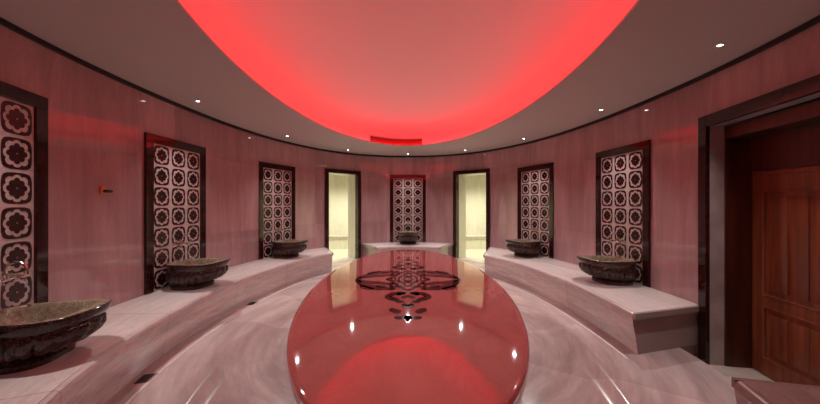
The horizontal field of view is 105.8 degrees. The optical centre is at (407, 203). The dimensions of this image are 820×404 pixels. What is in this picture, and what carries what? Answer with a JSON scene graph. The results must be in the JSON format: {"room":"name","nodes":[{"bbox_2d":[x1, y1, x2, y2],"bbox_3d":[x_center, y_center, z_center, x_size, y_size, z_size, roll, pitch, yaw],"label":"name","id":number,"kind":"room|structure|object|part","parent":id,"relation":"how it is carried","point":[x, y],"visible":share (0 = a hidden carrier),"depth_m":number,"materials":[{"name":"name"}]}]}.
{"room":"spa","nodes":[
{"label":"spa","id":0,"kind":"room"},
{"bbox_2d":[0,24,326,306],"bbox_3d":[-2.399,0.120,3.751,0.950,2.680,6.451,0,0,2],"label":"wall","id":1,"kind":"structure","parent":0,"point":[97,123],"depth_m":2.92,"materials":[{"name":"stone"}]},
{"bbox_2d":[0,81,47,309],"bbox_3d":[-2.597,0.081,1.859,0.053,1.735,0.920,0,0,-14],"label":"tile panel","id":2,"kind":"object","parent":1,"relation":"attached to","point":[23,113],"visible":0.88,"depth_m":2.14,"materials":[{"name":"tile"}]},
{"bbox_2d":[0,261,29,285],"bbox_3d":[-2.539,0.440,1.997,0.154,0.146,0.205,0,0,-14],"label":"tap","id":3,"kind":"object","parent":2,"relation":"attached to","point":[5,276],"visible":1,"depth_m":2.00,"materials":[{"name":"silver metal"}]},
{"bbox_3d":[-2.538,0.480,1.925,0.058,0.065,0.065,0,0,-14],"label":"handle","id":4,"kind":"part","parent":3,"relation":"part of","materials":[{"name":"silver metal"}]},
{"bbox_3d":[-2.526,0.411,2.000,0.128,0.089,0.017,0,0,-14],"label":"spout","id":5,"kind":"part","parent":3,"relation":"part of","materials":[{"name":"silver metal"}]},
{"bbox_3d":[-2.571,0.480,2.061,0.058,0.065,0.065,0,0,-14],"label":"handle","id":6,"kind":"part","parent":3,"relation":"part of","materials":[{"name":"silver metal"}]},
{"bbox_2d":[100,186,112,193],"bbox_3d":[-2.710,-0.125,2.786,0.065,0.070,0.070,0,0,-4],"label":"wall fixture","id":7,"kind":"object","parent":1,"relation":"attached to","point":[103,189],"visible":1,"depth_m":2.77,"materials":[{"name":"orange plastic"}]},
{"bbox_3d":[-2.733,-0.125,2.778,0.018,0.070,0.058,0,0,-4],"label":"plate","id":8,"kind":"part","parent":7,"relation":"part of","materials":[{"name":"orange metal"}]},
{"bbox_2d":[144,132,205,294],"bbox_3d":[-2.748,0.098,3.701,0.052,1.700,0.920,0,0,2],"label":"tile panel","id":9,"kind":"object","parent":1,"relation":"attached to","point":[174,170],"visible":0.89,"depth_m":3.58,"materials":[{"name":"tile"}]},
{"bbox_2d":[173,235,191,247],"bbox_3d":[-2.659,0.440,3.699,0.154,0.146,0.205,0,0,2],"label":"tap","id":10,"kind":"object","parent":9,"relation":"attached to","point":[182,242],"visible":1,"depth_m":3.69,"materials":[{"name":"silver metal"}]},
{"bbox_2d":[259,161,294,258],"bbox_3d":[-2.413,0.108,5.737,0.052,1.680,0.920,0,0,19],"label":"tile panel","id":11,"kind":"object","parent":1,"relation":"attached to","point":[276,181],"visible":0.88,"depth_m":5.65,"materials":[{"name":"stone"}]},
{"bbox_2d":[274,224,285,231],"bbox_3d":[-2.329,0.440,5.708,0.154,0.146,0.205,0,0,19],"label":"tap","id":12,"kind":"object","parent":11,"relation":"attached to","point":[279,229],"visible":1,"depth_m":5.71,"materials":[{"name":"silver metal"}]},
{"bbox_2d":[0,15,819,156],"bbox_3d":[0.000,-1.181,3.640,5.518,0.037,8.178,0,0,0],"label":"trim","id":13,"kind":"structure","parent":1,"relation":"attached to","point":[815,20],"depth_m":2.99,"materials":[{"name":"black"}]},
{"bbox_2d":[327,152,358,170],"bbox_3d":[-1.544,-0.970,7.214,0.864,0.500,0.155,0,0,-41],"label":"wall","id":14,"kind":"structure","parent":0,"point":[339,161],"depth_m":7.18,"materials":[{"name":"stone"}]},
{"bbox_2d":[325,168,360,258],"bbox_3d":[-1.627,0.268,7.307,0.923,2.105,0.475,0,0,-41],"label":"door","id":15,"kind":"structure","parent":14,"relation":"in","point":[354,177],"depth_m":7.42,"materials":[{"name":"wood"}]},
{"bbox_2d":[332,258,353,261],"bbox_3d":[-1.599,1.349,7.275,0.743,0.062,0.280,0,0,-41],"label":"trim","id":16,"kind":"structure","parent":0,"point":[344,259],"depth_m":7.36,"materials":[{"name":"stone"}]},
{"bbox_2d":[359,156,454,256],"bbox_3d":[-0.022,0.120,7.638,2.447,2.680,0.423,0,0,0],"label":"wall","id":17,"kind":"structure","parent":0,"point":[376,172],"depth_m":7.63,"materials":[{"name":"stone"}]},
{"bbox_2d":[390,175,425,241],"bbox_3d":[0.000,0.113,7.722,0.920,1.670,0.052,0,0,0],"label":"tile panel","id":18,"kind":"object","parent":17,"relation":"attached to","point":[407,188],"visible":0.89,"depth_m":7.71,"materials":[{"name":"tile"}]},
{"bbox_2d":[459,257,484,262],"bbox_3d":[1.566,1.349,7.301,0.762,0.062,0.280,0,0,40],"label":"trim","id":19,"kind":"structure","parent":17,"relation":"attached to","point":[463,258],"depth_m":7.36,"materials":[{"name":"stone"}]},
{"bbox_2d":[329,175,485,233],"bbox_3d":[0.000,0.200,9.650,6.800,2.240,0.100,0,0,0],"label":"wall","id":20,"kind":"structure","parent":0,"point":[476,184],"depth_m":9.60,"materials":[{"name":"paint"}]},
{"bbox_2d":[178,0,637,143],"bbox_3d":[0.000,-1.661,3.194,3.733,0.831,7.199,0,0,0],"label":"ceiling","id":21,"kind":"structure","parent":0,"point":[431,71],"depth_m":3.74,"materials":[{"name":"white paint"}]},
{"bbox_2d":[370,136,421,144],"bbox_3d":[-0.257,-1.320,6.549,1.107,0.140,0.184,0,0,-16],"label":"ceiling vent","id":22,"kind":"object","parent":21,"relation":"in","point":[372,138],"visible":0.83,"depth_m":6.63,"materials":[{"name":"red paint"}]},
{"bbox_2d":[0,0,819,155],"bbox_3d":[0.000,-1.230,3.640,5.800,0.060,8.460,0,0,0],"label":"ceiling","id":23,"kind":"structure","parent":0,"point":[156,46],"depth_m":2.52,"materials":[{"name":"beige paint"}]},
{"bbox_2d":[713,42,726,47],"bbox_3d":[2.355,-1.197,2.340,0.076,0.005,0.076,0,0,0],"label":"recessed light","id":24,"kind":"object","parent":23,"relation":"in","point":[724,43],"visible":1,"depth_m":2.34,"materials":[{"name":"white"}]},
{"bbox_2d":[105,249,736,403],"bbox_3d":[0.000,1.395,4.545,6.800,0.150,10.110,0,0,0],"label":"floor","id":25,"kind":"structure","parent":0,"point":[242,361],"depth_m":2.57,"materials":[{"name":"stone"}]},
{"bbox_2d":[133,373,157,383],"bbox_3d":[-1.979,1.318,2.345,0.100,0.004,0.120,0,0,-12],"label":"floor drain","id":26,"kind":"object","parent":25,"relation":"on","point":[145,378],"visible":1,"depth_m":2.34,"materials":[{"name":"grey metal"}]},
{"bbox_2d":[0,247,332,403],"bbox_3d":[-2.072,1.135,3.694,1.368,0.370,6.315,0,0,0],"label":"bench","id":27,"kind":"object","parent":25,"relation":"on","point":[136,332],"visible":0.94,"depth_m":2.53,"materials":[{"name":"white stone"}]},
{"bbox_2d":[0,299,111,374],"bbox_3d":[-2.260,0.796,1.920,0.634,0.306,0.480,0,0,-14],"label":"basin","id":28,"kind":"object","parent":27,"relation":"on","point":[34,335],"visible":1,"depth_m":1.82,"materials":[{"name":"stone"}]},
{"bbox_2d":[165,258,230,290],"bbox_3d":[-2.409,0.796,3.592,0.634,0.306,0.480,0,0,2],"label":"basin","id":29,"kind":"object","parent":27,"relation":"on","point":[193,273],"visible":1,"depth_m":3.41,"materials":[{"name":"stone"}]},
{"bbox_2d":[271,239,307,258],"bbox_3d":[-2.109,0.796,5.568,0.634,0.306,0.480,0,0,19],"label":"basin","id":30,"kind":"object","parent":27,"relation":"on","point":[287,248],"visible":1,"depth_m":5.39,"materials":[{"name":"stone"}]},
{"bbox_2d":[125,273,329,403],"bbox_3d":[-1.699,1.319,3.490,0.691,0.005,4.913,0,0,0],"label":"trim","id":31,"kind":"structure","parent":25,"relation":"on","point":[200,339],"depth_m":2.80,"materials":[{"name":"stone"}]},
{"bbox_2d":[329,234,347,248],"bbox_3d":[-1.700,1.127,9.314,3.200,0.384,0.568,0,0,0],"label":"bench","id":32,"kind":"object","parent":25,"relation":"on","point":[336,241],"visible":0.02,"depth_m":9.06,"materials":[{"name":"stone"}]},
{"bbox_3d":[-1.700,0.955,9.314,3.200,0.040,0.568,0,0,0],"label":"seat","id":33,"kind":"part","parent":32,"relation":"part of","materials":[{"name":"stone"}]},
{"bbox_2d":[362,242,452,256],"bbox_3d":[-0.010,1.135,7.277,2.216,0.370,0.898,0,0,0],"label":"bench","id":34,"kind":"object","parent":25,"relation":"on","point":[368,248],"visible":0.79,"depth_m":7.10,"materials":[{"name":"white stone"}]},
{"bbox_3d":[-0.010,0.975,7.277,2.216,0.050,0.898,0,0,0],"label":"seat","id":35,"kind":"part","parent":34,"relation":"part of","materials":[{"name":"stone"}]},
{"bbox_2d":[398,231,417,244],"bbox_3d":[0.000,0.796,7.360,0.480,0.306,0.634,0,0,0],"label":"basin","id":36,"kind":"object","parent":34,"relation":"on","point":[405,237],"visible":1,"depth_m":7.14,"materials":[{"name":"stone"}]},
{"bbox_2d":[286,250,529,403],"bbox_3d":[0.000,1.100,3.320,1.900,0.561,4.562,0,0,0],"label":"stone","id":37,"kind":"object","parent":25,"relation":"on","point":[394,326],"visible":1,"depth_m":1.90,"materials":[{"name":"stone"}]},
{"bbox_2d":[466,234,485,248],"bbox_3d":[1.725,1.127,9.314,3.250,0.384,0.568,0,0,0],"label":"bench","id":38,"kind":"object","parent":25,"relation":"on","point":[473,241],"visible":0.05,"depth_m":9.06,"materials":[{"name":"stone"}]},
{"bbox_3d":[1.725,0.955,9.314,3.250,0.040,0.568,0,0,0],"label":"seat","id":39,"kind":"part","parent":38,"relation":"part of","materials":[{"name":"stone"}]},
{"bbox_2d":[495,279,628,358],"bbox_3d":[1.737,1.319,4.187,0.247,0.005,3.115,0,0,-9],"label":"trim","id":40,"kind":"structure","parent":25,"relation":"on","point":[606,342],"depth_m":3.38,"materials":[{"name":"stone"}]},
{"bbox_2d":[483,247,698,354],"bbox_3d":[2.116,1.135,4.815,1.051,0.370,4.166,0,0,-10],"label":"bench","id":41,"kind":"object","parent":25,"relation":"on","point":[644,319],"visible":0.97,"depth_m":3.22,"materials":[{"name":"white stone"}]},
{"bbox_2d":[505,239,540,257],"bbox_3d":[2.083,0.796,5.644,0.634,0.306,0.480,0,0,-20],"label":"basin","id":42,"kind":"object","parent":41,"relation":"on","point":[525,248],"visible":1,"depth_m":5.48,"materials":[{"name":"stone"}]},
{"bbox_3d":[2.116,0.975,4.815,1.051,0.050,4.166,0,0,-10],"label":"seat","id":43,"kind":"part","parent":41,"relation":"part of","materials":[{"name":"stone"}]},
{"bbox_2d":[576,255,637,285],"bbox_3d":[2.405,0.796,3.784,0.634,0.306,0.480,0,0,-3],"label":"basin","id":44,"kind":"object","parent":41,"relation":"on","point":[604,269],"visible":1,"depth_m":3.60,"materials":[{"name":"stone"}]},
{"bbox_2d":[731,377,819,403],"bbox_3d":[1.842,1.135,1.004,0.796,0.370,1.565,0,0,29],"label":"bench","id":45,"kind":"object","parent":25,"relation":"on","point":[747,391],"visible":1,"depth_m":1.58,"materials":[{"name":"white stone"}]},
{"bbox_2d":[455,152,487,170],"bbox_3d":[1.513,-0.970,7.240,0.884,0.500,0.157,0,0,40],"label":"wall","id":46,"kind":"structure","parent":0,"point":[476,161],"depth_m":7.21,"materials":[{"name":"stone"}]},
{"bbox_2d":[453,169,489,258],"bbox_3d":[1.594,0.268,7.333,0.942,2.105,0.475,0,0,40],"label":"door frame","id":47,"kind":"structure","parent":46,"relation":"in","point":[459,177],"depth_m":7.45,"materials":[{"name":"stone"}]},
{"bbox_2d":[488,78,705,356],"bbox_3d":[2.504,0.120,4.947,0.496,2.680,4.253,0,0,-13],"label":"wall","id":48,"kind":"structure","parent":0,"point":[670,121],"depth_m":3.75,"materials":[{"name":"stone"}]},
{"bbox_2d":[517,162,553,258],"bbox_3d":[2.384,0.113,5.819,0.052,1.670,0.920,0,0,-20],"label":"tile panel","id":49,"kind":"object","parent":48,"relation":"attached to","point":[535,184],"visible":0.87,"depth_m":5.75,"materials":[{"name":"tile"}]},
{"bbox_2d":[527,224,537,231],"bbox_3d":[2.300,0.440,5.788,0.154,0.146,0.205,0,0,-20],"label":"tap","id":50,"kind":"object","parent":49,"relation":"attached to","point":[532,228],"visible":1,"depth_m":5.77,"materials":[{"name":"silver metal"}]},
{"bbox_2d":[596,140,650,286],"bbox_3d":[2.736,0.108,3.983,0.052,1.680,0.920,0,0,-3],"label":"tile panel","id":51,"kind":"object","parent":48,"relation":"attached to","point":[623,173],"visible":0.89,"depth_m":3.88,"materials":[{"name":"tile"}]},
{"bbox_2d":[608,233,625,244],"bbox_3d":[2.647,0.440,3.978,0.154,0.146,0.205,0,0,-3],"label":"tap","id":52,"kind":"object","parent":51,"relation":"attached to","point":[616,240],"visible":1,"depth_m":3.97,"materials":[{"name":"silver metal"}]},
{"bbox_2d":[695,356,776,381],"bbox_3d":[2.500,1.490,1.775,2.000,0.080,2.750,0,0,0],"label":"floor","id":53,"kind":"structure","parent":0,"point":[739,372],"depth_m":2.67,"materials":[{"name":"stone"}]},
{"bbox_2d":[706,22,819,114],"bbox_3d":[2.708,-0.970,2.169,0.164,0.500,1.392,0,0,10],"label":"wall","id":54,"kind":"structure","parent":0,"point":[796,58],"depth_m":2.33,"materials":[{"name":"stone"}]},
{"bbox_2d":[698,74,819,385],"bbox_3d":[2.809,0.325,2.152,0.470,2.250,1.461,0,0,10],"label":"door","id":55,"kind":"structure","parent":54,"relation":"in","point":[759,177],"depth_m":2.60,"materials":[{"name":"wood"}]},
{"bbox_3d":[2.884,0.380,2.139,0.319,2.140,1.461,0,0,10],"label":"wooden frame","id":56,"kind":"part","parent":55,"relation":"part of","materials":[{"name":"brown wood"}]},
{"bbox_3d":[2.928,0.515,2.131,0.023,1.591,1.035,0,0,10],"label":"panel moulding","id":57,"kind":"part","parent":55,"relation":"part of","materials":[{"name":"brown wood"}]},
{"bbox_2d":[751,97,819,118],"bbox_3d":[3.149,0.175,2.091,0.060,2.650,1.761,0,0,10],"label":"wall","id":58,"kind":"structure","parent":0,"point":[819,97],"depth_m":2.63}
]}

